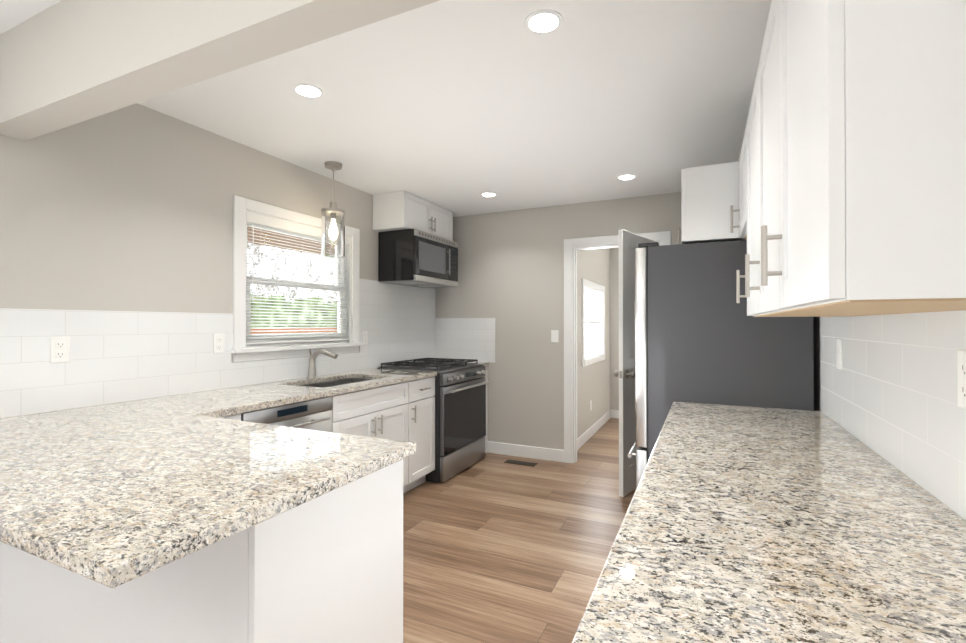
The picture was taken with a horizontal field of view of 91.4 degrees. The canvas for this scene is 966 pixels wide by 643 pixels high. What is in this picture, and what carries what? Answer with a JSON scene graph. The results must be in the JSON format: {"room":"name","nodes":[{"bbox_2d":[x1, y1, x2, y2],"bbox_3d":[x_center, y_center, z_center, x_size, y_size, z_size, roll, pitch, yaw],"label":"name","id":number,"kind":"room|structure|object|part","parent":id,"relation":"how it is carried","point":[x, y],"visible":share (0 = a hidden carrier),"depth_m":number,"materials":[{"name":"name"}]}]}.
{"room":"kitchen","nodes":[
{"label":"kitchen","id":0,"kind":"room"},
{"bbox_2d":[0,103,433,368],"bbox_3d":[-2.258,0.094,1.565,0.120,2.450,8.120,0,0,25],"label":"wall","id":1,"kind":"structure","parent":0,"point":[129,208],"depth_m":2.43,"materials":[{"name":"beige paint"}]},
{"bbox_2d":[0,279,435,417],"bbox_3d":[-1.409,0.020,3.210,0.007,0.777,4.179,0,0,25],"label":"tile backsplash","id":2,"kind":"structure","parent":1,"relation":"attached to","point":[116,356],"depth_m":2.50,"materials":[{"name":"white tile"}]},
{"bbox_2d":[50,337,69,362],"bbox_3d":[-1.911,0.127,2.131,0.007,0.116,0.072,0,0,25],"label":"electrical outlet","id":3,"kind":"object","parent":2,"relation":"attached to","point":[59,349],"visible":1,"depth_m":2.13,"materials":[{"name":"white plastic"}]},
{"bbox_2d":[213,334,224,352],"bbox_3d":[-1.582,0.132,2.827,0.007,0.116,0.072,0,0,25],"label":"electrical outlet","id":4,"kind":"object","parent":2,"relation":"attached to","point":[218,343],"visible":1,"depth_m":2.82,"materials":[{"name":"white plastic"}]},
{"bbox_2d":[362,331,367,344],"bbox_3d":[-1.010,0.139,4.039,0.007,0.116,0.072,0,0,25],"label":"electrical outlet","id":5,"kind":"object","parent":2,"relation":"attached to","point":[364,337],"visible":0.94,"depth_m":4.04,"materials":[{"name":"white plastic"}]},
{"bbox_2d":[231,195,362,361],"bbox_3d":[-1.330,-0.262,3.463,0.150,1.035,1.188,0,0,25],"label":"kitchen window","id":6,"kind":"structure","parent":1,"relation":"in","point":[256,214],"depth_m":3.33,"materials":[{"name":"white"}]},
{"bbox_2d":[373,191,452,240],"bbox_3d":[-0.621,-0.956,4.454,0.372,0.311,0.850,0,0,25],"label":"upper cabinet","id":7,"kind":"object","parent":1,"relation":"attached to","point":[398,210],"visible":0.92,"depth_m":4.13,"materials":[{"name":"white wood"}]},
{"bbox_2d":[378,229,457,287],"bbox_3d":[-0.574,-0.572,4.462,0.432,0.449,0.770,0,0,25],"label":"microwave","id":8,"kind":"object","parent":7,"relation":"attached to","point":[415,258],"visible":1,"depth_m":4.18,"materials":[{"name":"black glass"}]},
{"bbox_2d":[0,0,770,216],"bbox_3d":[-0.285,-1.179,1.952,3.365,0.100,10.490,0,0,25],"label":"ceiling","id":9,"kind":"structure","parent":0,"point":[457,108],"depth_m":2.40,"materials":[{"name":"paint"}]},
{"bbox_2d":[0,0,439,140],"bbox_3d":[-0.588,-0.958,1.308,3.124,0.350,0.130,0,0,25],"label":"beam","id":10,"kind":"structure","parent":9,"relation":"attached to","point":[65,63],"depth_m":1.50,"materials":[{"name":"beige paint"}]},
{"bbox_2d":[292,83,323,98],"bbox_3d":[-0.852,-1.124,2.302,0.148,0.004,0.148,0,0,25],"label":"recessed light","id":11,"kind":"object","parent":9,"relation":"in","point":[311,91],"visible":1,"depth_m":2.29,"materials":[{"name":"white plastic"}]},
{"bbox_2d":[321,161,345,257],"bbox_3d":[-1.063,-0.790,3.351,0.166,0.660,0.166,0,0,25],"label":"pendant light","id":12,"kind":"object","parent":9,"relation":"hanging from","point":[333,211],"visible":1,"depth_m":3.33,"materials":[{"name":"clear glass"}]},
{"bbox_3d":[-1.063,-0.614,3.350,0.158,0.308,0.158,0,0,25],"label":"shade glass","id":13,"kind":"part","parent":12,"relation":"part of","materials":[{"name":"clear glass"}]},
{"bbox_3d":[-1.063,-0.652,3.350,0.062,0.147,0.062,0,0,25],"label":"bulb","id":14,"kind":"part","parent":12,"relation":"part of","materials":[{"name":"white glass"}]},
{"bbox_2d":[480,192,496,196],"bbox_3d":[0.051,-1.113,4.143,0.148,0.004,0.148,0,0,25],"label":"recessed light","id":15,"kind":"object","parent":9,"relation":"in","point":[489,194],"visible":1,"depth_m":4.13,"materials":[{"name":"white plastic"}]},
{"bbox_2d":[524,9,562,34],"bbox_3d":[0.229,-1.127,1.781,0.148,0.004,0.148,0,0,25],"label":"recessed light","id":16,"kind":"object","parent":9,"relation":"in","point":[544,21],"visible":1,"depth_m":1.77,"materials":[{"name":"white plastic"}]},
{"bbox_2d":[617,174,636,179],"bbox_3d":[1.113,-1.116,3.652,0.148,0.004,0.148,0,0,25],"label":"recessed light","id":17,"kind":"object","parent":9,"relation":"in","point":[627,176],"visible":1,"depth_m":3.65,"materials":[{"name":"white"}]},
{"bbox_2d":[403,418,635,642],"bbox_3d":[-0.285,1.371,1.936,3.365,0.100,10.490,0,0,25],"label":"floor","id":18,"kind":"structure","parent":0,"point":[496,549],"depth_m":2.79,"materials":[{"name":"brown wood"}]},
{"bbox_2d":[24,557,91,642],"bbox_3d":[-1.084,0.877,1.633,0.588,0.885,0.574,0,0,25],"label":"base cabinet","id":19,"kind":"object","parent":18,"relation":"on","point":[55,603],"depth_m":1.40,"materials":[{"name":"white wood"}]},
{"bbox_2d":[88,457,411,642],"bbox_3d":[-0.651,0.876,1.424,0.608,0.885,0.582,0,0,25],"label":"base cabinet","id":20,"kind":"object","parent":18,"relation":"on","point":[330,569],"depth_m":1.20,"materials":[{"name":"white wood"}]},
{"bbox_2d":[0,369,487,592],"bbox_3d":[-0.777,0.463,2.460,1.788,0.117,2.926,0,0,25],"label":"countertop","id":21,"kind":"structure","parent":20,"relation":"on","point":[110,497],"depth_m":1.35,"materials":[{"name":"beige stone"}]},
{"bbox_2d":[308,349,337,377],"bbox_3d":[-1.153,0.304,3.387,0.267,0.212,0.062,0,0,25],"label":"faucet","id":22,"kind":"object","parent":21,"relation":"on","point":[312,368],"depth_m":3.41,"materials":[{"name":"silver metal"}]},
{"bbox_2d":[240,396,332,431],"bbox_3d":[-1.278,0.885,2.663,0.650,0.881,0.606,0,0,25],"label":"dishwasher","id":23,"kind":"object","parent":18,"relation":"on","point":[315,412],"depth_m":2.58,"materials":[{"name":"silver metal"}]},
{"bbox_2d":[412,449,434,488],"bbox_3d":[-0.772,0.890,3.826,0.625,0.885,0.446,0,0,25],"label":"base cabinet","id":24,"kind":"object","parent":18,"relation":"on","point":[423,464],"depth_m":3.76,"materials":[{"name":"white wood"}]},
{"bbox_2d":[377,358,488,482],"bbox_3d":[-0.426,0.852,4.364,0.743,0.968,0.817,0,0,25],"label":"stove","id":25,"kind":"object","parent":18,"relation":"on","point":[460,409],"visible":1,"depth_m":4.12,"materials":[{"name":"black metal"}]},
{"bbox_2d":[432,365,487,453],"bbox_3d":[-0.280,0.897,4.866,0.625,0.885,0.209,0,0,25],"label":"base cabinet","id":26,"kind":"object","parent":18,"relation":"on","point":[486,366],"depth_m":4.80,"materials":[{"name":"white wood"}]},
{"bbox_2d":[504,459,537,466],"bbox_3d":[0.357,1.334,4.448,0.300,0.006,0.110,0,0,25],"label":"floor vent","id":27,"kind":"object","parent":18,"relation":"in","point":[521,463],"visible":1,"depth_m":4.43,"materials":[{"name":"brown metal"}]},
{"bbox_2d":[627,240,813,488],"bbox_3d":[1.318,0.459,2.725,0.835,1.735,0.897,0,0,25],"label":"refrigerator","id":28,"kind":"object","parent":18,"relation":"on","point":[701,336],"visible":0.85,"depth_m":2.33,"materials":[{"name":"grey metal"}]},
{"bbox_2d":[572,402,965,642],"bbox_3d":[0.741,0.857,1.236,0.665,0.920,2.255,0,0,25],"label":"countertop","id":29,"kind":"structure","parent":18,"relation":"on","point":[744,524],"depth_m":0.83,"materials":[{"name":"beige stone"}]},
{"bbox_2d":[435,192,681,449],"bbox_3d":[0.917,0.112,4.489,3.125,2.450,0.120,0,0,25],"label":"wall","id":30,"kind":"structure","parent":0,"point":[511,272],"depth_m":4.65,"materials":[{"name":"beige paint"}]},
{"bbox_2d":[436,318,494,362],"bbox_3d":[-0.185,0.031,4.939,0.683,0.777,0.007,0,0,25],"label":"tile backsplash","id":31,"kind":"structure","parent":30,"relation":"attached to","point":[456,338],"depth_m":4.93,"materials":[{"name":"white tile"}]},
{"bbox_2d":[487,441,563,461],"bbox_3d":[1.165,1.278,4.291,2.511,0.115,0.014,0,0,25],"label":"baseboard","id":32,"kind":"structure","parent":30,"relation":"attached to","point":[549,454],"depth_m":4.63,"materials":[{"name":"white wood"}]},
{"bbox_2d":[551,330,557,341],"bbox_3d":[0.689,0.142,4.526,0.072,0.116,0.008,0,0,25],"label":"light switch","id":33,"kind":"object","parent":30,"relation":"attached to","point":[554,335],"visible":1,"depth_m":4.53,"materials":[{"name":"white plastic"}]},
{"bbox_2d":[564,231,670,463],"bbox_3d":[1.227,0.277,4.342,0.946,2.118,0.154,0,0,25],"label":"door frame","id":34,"kind":"structure","parent":30,"relation":"attached to","point":[572,246],"depth_m":4.46,"materials":[{"name":"white wood"}]},
{"bbox_2d":[614,229,658,496],"bbox_3d":[1.266,0.314,3.856,0.291,2.013,0.737,0,0,25],"label":"door leaf","id":35,"kind":"structure","parent":30,"relation":"in","point":[628,242],"depth_m":3.60,"materials":[{"name":"white wood"}]},
{"bbox_2d":[577,248,618,437],"bbox_3d":[1.395,0.119,5.641,3.245,2.450,2.370,0,0,25],"label":"wall","id":36,"kind":"structure","parent":0,"point":[598,384],"depth_m":6.04,"materials":[{"name":"beige paint"}]},
{"bbox_2d":[582,278,604,366],"bbox_3d":[1.322,0.014,5.692,0.090,0.960,1.240,0,0,25],"label":"window","id":37,"kind":"structure","parent":36,"relation":"in","point":[593,324],"depth_m":5.84,"materials":[{"name":"white glass"}]},
{"bbox_2d":[577,409,610,449],"bbox_3d":[1.314,1.286,5.616,0.014,0.115,2.230,0,0,25],"label":"baseboard","id":38,"kind":"structure","parent":36,"relation":"attached to","point":[589,433],"depth_m":5.58,"materials":[{"name":"white wood"}]},
{"bbox_2d":[611,410,618,417],"bbox_3d":[2.324,1.291,6.365,1.140,0.115,0.014,0,0,25],"label":"baseboard","id":39,"kind":"structure","parent":36,"relation":"attached to","point":[614,413],"depth_m":6.58,"materials":[{"name":"white wood"}]},
{"bbox_2d":[814,310,959,410],"bbox_3d":[1.182,0.092,1.251,0.120,2.450,10.490,0,0,25],"label":"wall","id":40,"kind":"structure","parent":0,"point":[816,363],"depth_m":2.22,"materials":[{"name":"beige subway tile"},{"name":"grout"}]},
{"bbox_2d":[678,161,746,243],"bbox_3d":[1.441,-0.586,2.673,0.620,0.367,0.905,0,0,25],"label":"upper cabinet","id":41,"kind":"object","parent":40,"relation":"attached to","point":[709,195],"visible":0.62,"depth_m":2.33,"materials":[{"name":"white wood"}]},
{"bbox_2d":[734,148,741,237],"bbox_3d":[1.279,-0.586,1.988,0.328,0.376,0.453,0,0,25],"label":"upper cabinet","id":42,"kind":"object","parent":40,"relation":"attached to","point":[740,159],"depth_m":2.21,"materials":[{"name":"white wood"}]},
{"bbox_2d":[742,109,749,315],"bbox_3d":[1.073,-0.399,1.550,0.328,0.755,0.512,0,0,25],"label":"upper cabinet","id":43,"kind":"object","parent":40,"relation":"attached to","point":[746,140],"depth_m":1.80,"materials":[{"name":"white wood"}]},
{"bbox_2d":[750,30,842,316],"bbox_3d":[0.891,-0.401,1.166,0.328,0.755,0.571,0,0,25],"label":"upper cabinet","id":44,"kind":"object","parent":40,"relation":"attached to","point":[757,106],"depth_m":1.43,"materials":[{"name":"white wood"}]},
{"bbox_2d":[766,0,965,315],"bbox_3d":[0.710,-0.404,0.782,0.328,0.755,0.512,0,0,25],"label":"upper cabinet","id":45,"kind":"object","parent":40,"relation":"attached to","point":[852,180],"depth_m":0.60,"materials":[{"name":"white wood"}]},
{"bbox_2d":[820,310,965,519],"bbox_3d":[1.041,0.187,1.104,0.007,0.417,2.264,0,0,25],"label":"tile backsplash","id":46,"kind":"structure","parent":40,"relation":"attached to","point":[888,392],"depth_m":1.22,"materials":[{"name":"white tile"}]},
{"bbox_2d":[836,339,842,369],"bbox_3d":[1.366,0.125,1.811,0.008,0.116,0.072,0,0,25],"label":"light switch","id":47,"kind":"object","parent":46,"relation":"attached to","point":[839,361],"visible":1,"depth_m":1.80,"materials":[{"name":"white plastic"}]},
{"bbox_2d":[957,350,965,408],"bbox_3d":[0.948,0.115,0.924,0.007,0.116,0.072,0,0,25],"label":"electrical outlet","id":48,"kind":"object","parent":46,"relation":"attached to","point":[961,376],"visible":1,"depth_m":0.94,"materials":[{"name":"white plastic"}]},
{"label":"outside","id":49,"kind":"structure","parent":0,"visible":0},
{"bbox_2d":[247,226,337,333],"bbox_3d":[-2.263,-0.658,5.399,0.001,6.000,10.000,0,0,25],"label":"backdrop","id":50,"kind":"structure","parent":49,"point":[275,247],"depth_m":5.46,"materials":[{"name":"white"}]}
]}

